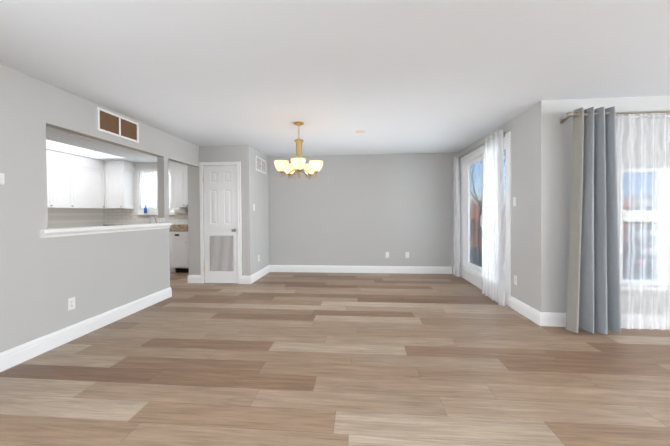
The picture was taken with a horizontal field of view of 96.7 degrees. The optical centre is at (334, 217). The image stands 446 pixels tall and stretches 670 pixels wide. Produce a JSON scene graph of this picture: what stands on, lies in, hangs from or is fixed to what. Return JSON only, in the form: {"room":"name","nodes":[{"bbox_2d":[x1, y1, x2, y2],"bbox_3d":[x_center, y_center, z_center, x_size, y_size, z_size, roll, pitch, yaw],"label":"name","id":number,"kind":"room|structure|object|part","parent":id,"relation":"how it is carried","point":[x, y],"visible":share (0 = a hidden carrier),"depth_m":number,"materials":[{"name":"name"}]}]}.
{"room":"empty living room","nodes":[
{"label":"empty living room","id":0,"kind":"room"},
{"bbox_2d":[0,63,199,352],"bbox_3d":[-2.746,0.010,1.571,0.100,2.420,7.420,0,1,5],"label":"wall","id":1,"kind":"structure","parent":0,"point":[43,281],"depth_m":2.74,"materials":[{"name":"grey paint"}]},
{"bbox_2d":[0,173,4,184],"bbox_3d":[-2.624,-0.302,2.295,0.024,0.090,0.124,0,1,5],"label":"light switch","id":2,"kind":"object","parent":1,"relation":"attached to","point":[2,181],"visible":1,"depth_m":2.33,"materials":[{"name":"white plastic"}]},
{"bbox_2d":[68,297,74,310],"bbox_3d":[-2.574,0.847,2.911,0.008,0.115,0.070,0,1,5],"label":"outlet","id":3,"kind":"object","parent":1,"relation":"attached to","point":[71,303],"visible":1,"depth_m":2.91,"materials":[{"name":"white plastic"}]},
{"bbox_2d":[0,287,171,371],"bbox_3d":[-2.767,1.153,1.165,0.116,0.145,6.576,0,1,5],"label":"baseboard","id":4,"kind":"structure","parent":1,"relation":"attached to","point":[15,356],"depth_m":2.91,"materials":[{"name":"white wood"}]},
{"bbox_2d":[39,223,171,237],"bbox_3d":[-2.572,0.137,3.521,0.175,0.075,1.790,0,1,5],"label":"sill ledge","id":5,"kind":"object","parent":1,"relation":"attached to","point":[56,232],"visible":0.95,"depth_m":3.18,"materials":[{"name":"white wood"}]},
{"bbox_2d":[97,107,138,142],"bbox_3d":[-2.532,-1.065,3.499,0.010,0.250,0.595,0,1,5],"label":"air vent","id":6,"kind":"object","parent":1,"relation":"in","point":[108,122],"visible":1,"depth_m":3.46,"materials":[{"name":"white"}]},
{"bbox_2d":[157,218,164,222],"bbox_3d":[-2.514,0.045,4.303,0.115,0.070,0.008,0,1,5],"label":"outlet","id":7,"kind":"object","parent":1,"relation":"attached to","point":[160,220],"visible":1,"depth_m":4.30,"materials":[{"name":"white plastic"}]},
{"bbox_2d":[134,162,185,208],"bbox_3d":[-3.949,-0.049,6.912,2.950,2.420,0.120,0,1,5],"label":"wall","id":8,"kind":"structure","parent":0,"point":[152,165],"depth_m":6.89,"materials":[{"name":"white paint"}]},
{"bbox_2d":[103,224,187,227],"bbox_3d":[-3.953,0.213,6.842,2.944,0.085,0.022,0,1,5],"label":"countertop","id":9,"kind":"structure","parent":8,"relation":"attached to","point":[173,225],"depth_m":6.81,"materials":[{"name":"stone"}]},
{"bbox_2d":[135,169,179,214],"bbox_3d":[-4.062,-0.581,6.845,1.020,1.055,0.180,0,1,5],"label":"window","id":10,"kind":"structure","parent":8,"relation":"in","point":[140,179],"depth_m":6.88,"materials":[{"name":"white"}]},
{"bbox_2d":[139,171,173,207],"bbox_3d":[-4.064,-0.628,6.824,0.900,0.840,0.024,0,1,5],"label":"curtain","id":11,"kind":"object","parent":10,"relation":"hanging from","point":[146,191],"visible":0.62,"depth_m":6.84,"materials":[{"name":"white fabric"}]},
{"bbox_3d":[-4.057,-0.574,6.904,0.880,0.930,0.004,0,1,5],"label":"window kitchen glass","id":12,"kind":"part","parent":10,"relation":"part of","materials":[{"name":"glass"}]},
{"bbox_2d":[170,161,187,208],"bbox_3d":[-3.193,-0.739,6.612,0.774,1.038,0.327,0,1,5],"label":"upper cabinet","id":13,"kind":"object","parent":8,"relation":"attached to","point":[178,171],"depth_m":6.48,"materials":[{"name":"white wood"}]},
{"bbox_2d":[174,209,187,213],"bbox_3d":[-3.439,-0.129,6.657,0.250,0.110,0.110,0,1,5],"label":"range hood","id":14,"kind":"object","parent":13,"relation":"hanging from","point":[177,211],"depth_m":6.61,"materials":[{"name":"white metal"}]},
{"bbox_2d":[188,166,195,274],"bbox_3d":[-2.485,-0.047,6.000,0.120,2.420,1.450,0,1,5],"label":"wall","id":15,"kind":"structure","parent":0,"point":[191,170],"depth_m":5.28,"materials":[{"name":"grey paint"}]},
{"bbox_2d":[187,275,200,282],"bbox_3d":[-2.470,1.096,5.579,0.244,0.145,0.616,0,1,5],"label":"baseboard","id":16,"kind":"structure","parent":15,"relation":"attached to","point":[194,278],"depth_m":5.27,"materials":[{"name":"white wood"}]},
{"bbox_2d":[196,145,251,282],"bbox_3d":[-1.982,-0.040,5.280,1.005,2.420,0.100,0,1,5],"label":"wall","id":17,"kind":"structure","parent":0,"point":[232,153],"depth_m":5.21,"materials":[{"name":"grey paint"}]},
{"bbox_2d":[203,165,237,282],"bbox_3d":[-2.008,0.130,5.229,0.626,2.072,0.105,0,1,5],"label":"closet door","id":18,"kind":"structure","parent":17,"relation":"in","point":[220,202],"depth_m":5.24,"materials":[{"name":"white wood"}]},
{"bbox_2d":[208,234,235,272],"bbox_3d":[-2.000,0.641,5.247,0.498,0.681,0.009,0,1,5],"label":"air vent","id":19,"kind":"object","parent":18,"relation":"in","point":[221,253],"visible":1,"depth_m":5.25,"materials":[{"name":"white metal"}]},
{"bbox_2d":[199,161,241,283],"bbox_3d":[-2.009,0.103,5.223,0.744,2.135,0.021,0,1,5],"label":"door frame","id":20,"kind":"structure","parent":17,"relation":"attached to","point":[202,164],"depth_m":5.20,"materials":[{"name":"white wood"}]},
{"bbox_2d":[252,147,268,273],"bbox_3d":[-1.487,-0.050,5.790,0.105,2.420,0.960,0,1,5],"label":"wall","id":21,"kind":"structure","parent":0,"point":[255,223],"depth_m":5.70,"materials":[{"name":"grey paint"}]},
{"bbox_2d":[249,265,269,283],"bbox_3d":[-1.428,1.089,5.708,0.016,0.145,1.050,0,1,5],"label":"baseboard","id":22,"kind":"structure","parent":21,"relation":"attached to","point":[254,277],"depth_m":5.63,"materials":[{"name":"white wood"}]},
{"bbox_2d":[256,156,265,173],"bbox_3d":[-1.434,-1.005,5.793,0.010,0.270,0.600,0,1,5],"label":"air vent","id":23,"kind":"object","parent":21,"relation":"in","point":[261,165],"visible":1,"depth_m":5.76,"materials":[{"name":"white metal"}]},
{"bbox_2d":[0,272,669,445],"bbox_3d":[0.063,1.258,2.077,11.990,0.120,9.110,0,1,5],"label":"floor","id":24,"kind":"structure","parent":0,"point":[327,359],"depth_m":2.25,"materials":[{"name":"brown wood"}]},
{"bbox_2d":[169,232,170,271],"bbox_3d":[-3.682,0.731,6.527,0.570,0.864,0.617,0,1,5],"label":"base cabinet","id":25,"kind":"object","parent":24,"relation":"on","point":[169,232],"depth_m":6.22,"materials":[{"name":"white"}]},
{"bbox_2d":[171,232,188,272],"bbox_3d":[-3.129,0.729,6.480,0.780,0.864,0.617,0,1,5],"label":"base cabinet","id":26,"kind":"object","parent":24,"relation":"on","point":[179,240],"depth_m":6.18,"materials":[{"name":"white"}]},
{"bbox_2d":[169,228,187,231],"bbox_3d":[-3.978,0.280,6.551,2.944,0.041,0.607,0,1,5],"label":"countertop","id":27,"kind":"structure","parent":26,"relation":"on","point":[170,229],"depth_m":6.21,"materials":[{"name":"brown stone"}]},
{"bbox_2d":[172,232,188,272],"bbox_3d":[-3.050,0.730,6.463,0.620,0.862,0.602,0,1,5],"label":"dishwasher","id":28,"kind":"object","parent":26,"relation":"in","point":[180,249],"depth_m":6.18,"materials":[{"name":"white metal"}]},
{"bbox_2d":[0,0,669,162],"bbox_3d":[0.436,-1.324,2.012,12.770,0.200,9.110,0,1,5],"label":"ceiling","id":29,"kind":"structure","parent":0,"point":[410,76],"depth_m":2.38,"materials":[{"name":"white paint"}]},
{"bbox_2d":[274,121,322,181],"bbox_3d":[-0.466,-0.865,3.925,0.625,0.755,0.626,0,1,5],"label":"chandelier","id":30,"kind":"object","parent":29,"relation":"hanging from","point":[298,164],"visible":1,"depth_m":3.86,"materials":[{"name":"white glass"}]},
{"bbox_2d":[268,153,457,266],"bbox_3d":[0.080,-0.064,6.198,5.000,2.420,0.120,0,1,5],"label":"wall","id":31,"kind":"structure","parent":0,"point":[358,210],"depth_m":6.09,"materials":[{"name":"grey paint"}]},
{"bbox_2d":[270,265,451,273],"bbox_3d":[0.533,1.072,6.107,3.855,0.145,0.016,0,1,5],"label":"baseboard","id":32,"kind":"structure","parent":31,"relation":"attached to","point":[273,268],"depth_m":6.10,"materials":[{"name":"white wood"}]},
{"bbox_2d":[458,100,552,311],"bbox_3d":[2.390,-0.057,4.562,0.120,2.420,2.750,0,1,5],"label":"wall","id":33,"kind":"structure","parent":0,"point":[531,128],"depth_m":3.37,"materials":[{"name":"grey paint"}]},
{"bbox_2d":[457,132,505,158],"bbox_3d":[2.292,-1.105,4.898,0.114,0.060,1.960,0,1,5],"label":"curtain rod","id":34,"kind":"object","parent":33,"relation":"attached to","point":[504,133],"visible":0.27,"depth_m":4.67,"materials":[{"name":"silver metal"}]},
{"bbox_2d":[452,155,459,276],"bbox_3d":[2.329,-0.018,5.737,0.086,2.285,0.315,0,1,5],"label":"curtain","id":35,"kind":"object","parent":34,"relation":"hanging from","point":[455,225],"visible":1,"depth_m":5.64,"materials":[{"name":"white fabric"}]},
{"bbox_2d":[482,130,505,305],"bbox_3d":[2.194,0.002,4.140,0.082,2.285,0.651,0,1,5],"label":"curtain","id":36,"kind":"object","parent":34,"relation":"hanging from","point":[493,263],"visible":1,"depth_m":4.08,"materials":[{"name":"white fabric"}]},
{"bbox_2d":[461,131,510,305],"bbox_3d":[2.396,0.018,4.773,0.145,2.265,1.880,0,1,5],"label":"sliding door","id":37,"kind":"structure","parent":33,"relation":"attached to","point":[472,170],"depth_m":5.15,"materials":[{"name":"white"}]},
{"bbox_3d":[2.408,-0.042,4.772,0.048,1.805,1.540,0,1,5],"label":"window sliding door glass","id":38,"kind":"part","parent":37,"relation":"part of","materials":[{"name":"glass"}]},
{"bbox_2d":[553,96,669,314],"bbox_3d":[4.242,-0.049,3.085,3.820,2.420,0.120,0,1,5],"label":"wall","id":39,"kind":"structure","parent":0,"point":[562,154],"depth_m":3.17,"materials":[{"name":"grey paint"}]},
{"bbox_2d":[560,106,669,333],"bbox_3d":[4.126,0.024,2.907,3.606,2.230,0.277,0,1,5],"label":"curtain","id":40,"kind":"object","parent":39,"relation":"attached to","point":[593,299],"visible":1,"depth_m":2.96,"materials":[{"name":"grey fabric"}]},
{"bbox_3d":[2.583,0.032,2.979,0.472,2.230,0.159,0,1,5],"label":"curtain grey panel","id":41,"kind":"part","parent":40,"relation":"part of","materials":[{"name":"grey fabric"}]},
{"bbox_2d":[616,113,669,329],"bbox_3d":[4.317,0.039,3.019,3.220,2.205,0.190,0,1,5],"label":"curtain","id":42,"kind":"object","parent":40,"relation":"attached to","point":[634,218],"depth_m":3.05,"materials":[{"name":"white fabric"}]},
{"bbox_3d":[4.273,0.101,3.084,2.480,1.203,0.004,0,1,5],"label":"window glass","id":43,"kind":"part","parent":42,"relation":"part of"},
{"label":"outside","id":44,"kind":"structure","parent":0,"visible":0},
{"bbox_2d":[623,275,651,279],"bbox_3d":[4.768,1.269,4.598,4.600,0.180,2.950,0,1,5],"label":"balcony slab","id":45,"kind":"object","parent":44,"point":[648,276],"depth_m":5.71,"materials":[{"name":"grey concrete"}]},
{"bbox_2d":[623,221,651,271],"bbox_3d":[4.877,0.626,5.976,4.570,1.070,0.050,0,1,5],"label":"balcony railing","id":46,"kind":"object","parent":45,"relation":"on","point":[637,228],"depth_m":5.85,"materials":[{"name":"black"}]},
{"bbox_3d":[-5.853,0.015,2.623,0.120,2.420,8.990,0,1,5],"label":"wall","id":47,"kind":"structure","parent":0,"visible":0},
{"bbox_2d":[46,149,134,208],"bbox_3d":[-5.207,-0.694,4.756,0.807,1.058,4.367,0,1,5],"label":"upper cabinet","id":48,"kind":"object","parent":47,"relation":"attached to","point":[76,181],"depth_m":6.23,"materials":[{"name":"white wood"}]},
{"bbox_3d":[-0.325,0.046,-2.418,11.990,2.420,0.120,0,1,5],"label":"wall","id":49,"kind":"structure","parent":0,"visible":0},
{"bbox_2d":[509,296,537,323],"bbox_3d":[2.240,1.095,3.538,0.016,0.145,0.635,0,1,5],"label":"baseboard","id":50,"kind":"structure","parent":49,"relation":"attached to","point":[522,308],"depth_m":3.51,"materials":[{"name":"white wood"}]},
{"bbox_2d":[538,311,666,328],"bbox_3d":[4.103,1.090,3.043,3.811,0.145,0.016,0,1,5],"label":"baseboard","id":51,"kind":"structure","parent":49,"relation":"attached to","point":[539,318],"depth_m":3.18,"materials":[{"name":"white wood"}]},
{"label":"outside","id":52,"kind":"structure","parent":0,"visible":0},
{"bbox_3d":[68.410,3.060,97.986,200.000,0.300,193.100,0,1,5],"label":"snow","id":53,"kind":"object","parent":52,"visible":0},
{"bbox_2d":[144,173,176,208],"bbox_3d":[-4.203,-0.206,8.357,5.500,9.300,0.300,0,1,5],"label":"wall","id":54,"kind":"structure","parent":53,"relation":"on","point":[152,193],"depth_m":8.28,"materials":[{"name":"white paint"}]},
{"bbox_2d":[623,202,637,240],"bbox_3d":[22.641,-0.252,43.766,30.400,8.200,13.200,0,1,5],"label":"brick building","id":55,"kind":"structure","parent":53,"relation":"on","point":[625,209],"depth_m":36.99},
{"bbox_2d":[623,193,651,232],"bbox_3d":[90.172,-2.132,59.086,50.400,10.800,19.200,0,1,5],"label":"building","id":56,"kind":"structure","parent":53,"relation":"on","point":[639,206],"depth_m":63.35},
{"bbox_2d":[623,237,651,274],"bbox_3d":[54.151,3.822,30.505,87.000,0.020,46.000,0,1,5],"label":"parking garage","id":57,"kind":"structure","parent":53,"relation":"on","point":[637,257],"depth_m":29.88,"materials":[{"name":"grey concrete"}]},
{"bbox_2d":[623,241,627,255],"bbox_3d":[30.054,3.223,31.544,4.285,1.450,1.840,-1,1,-38],"label":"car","id":58,"kind":"object","parent":57,"relation":"on","point":[626,248],"depth_m":29.90,"materials":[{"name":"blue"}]},
{"bbox_2d":[637,251,651,269],"bbox_3d":[24.369,3.369,22.493,4.285,1.450,1.840,-1,1,-38],"label":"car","id":59,"kind":"object","parent":57,"relation":"on","point":[638,263],"depth_m":21.78,"materials":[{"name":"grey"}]}
]}

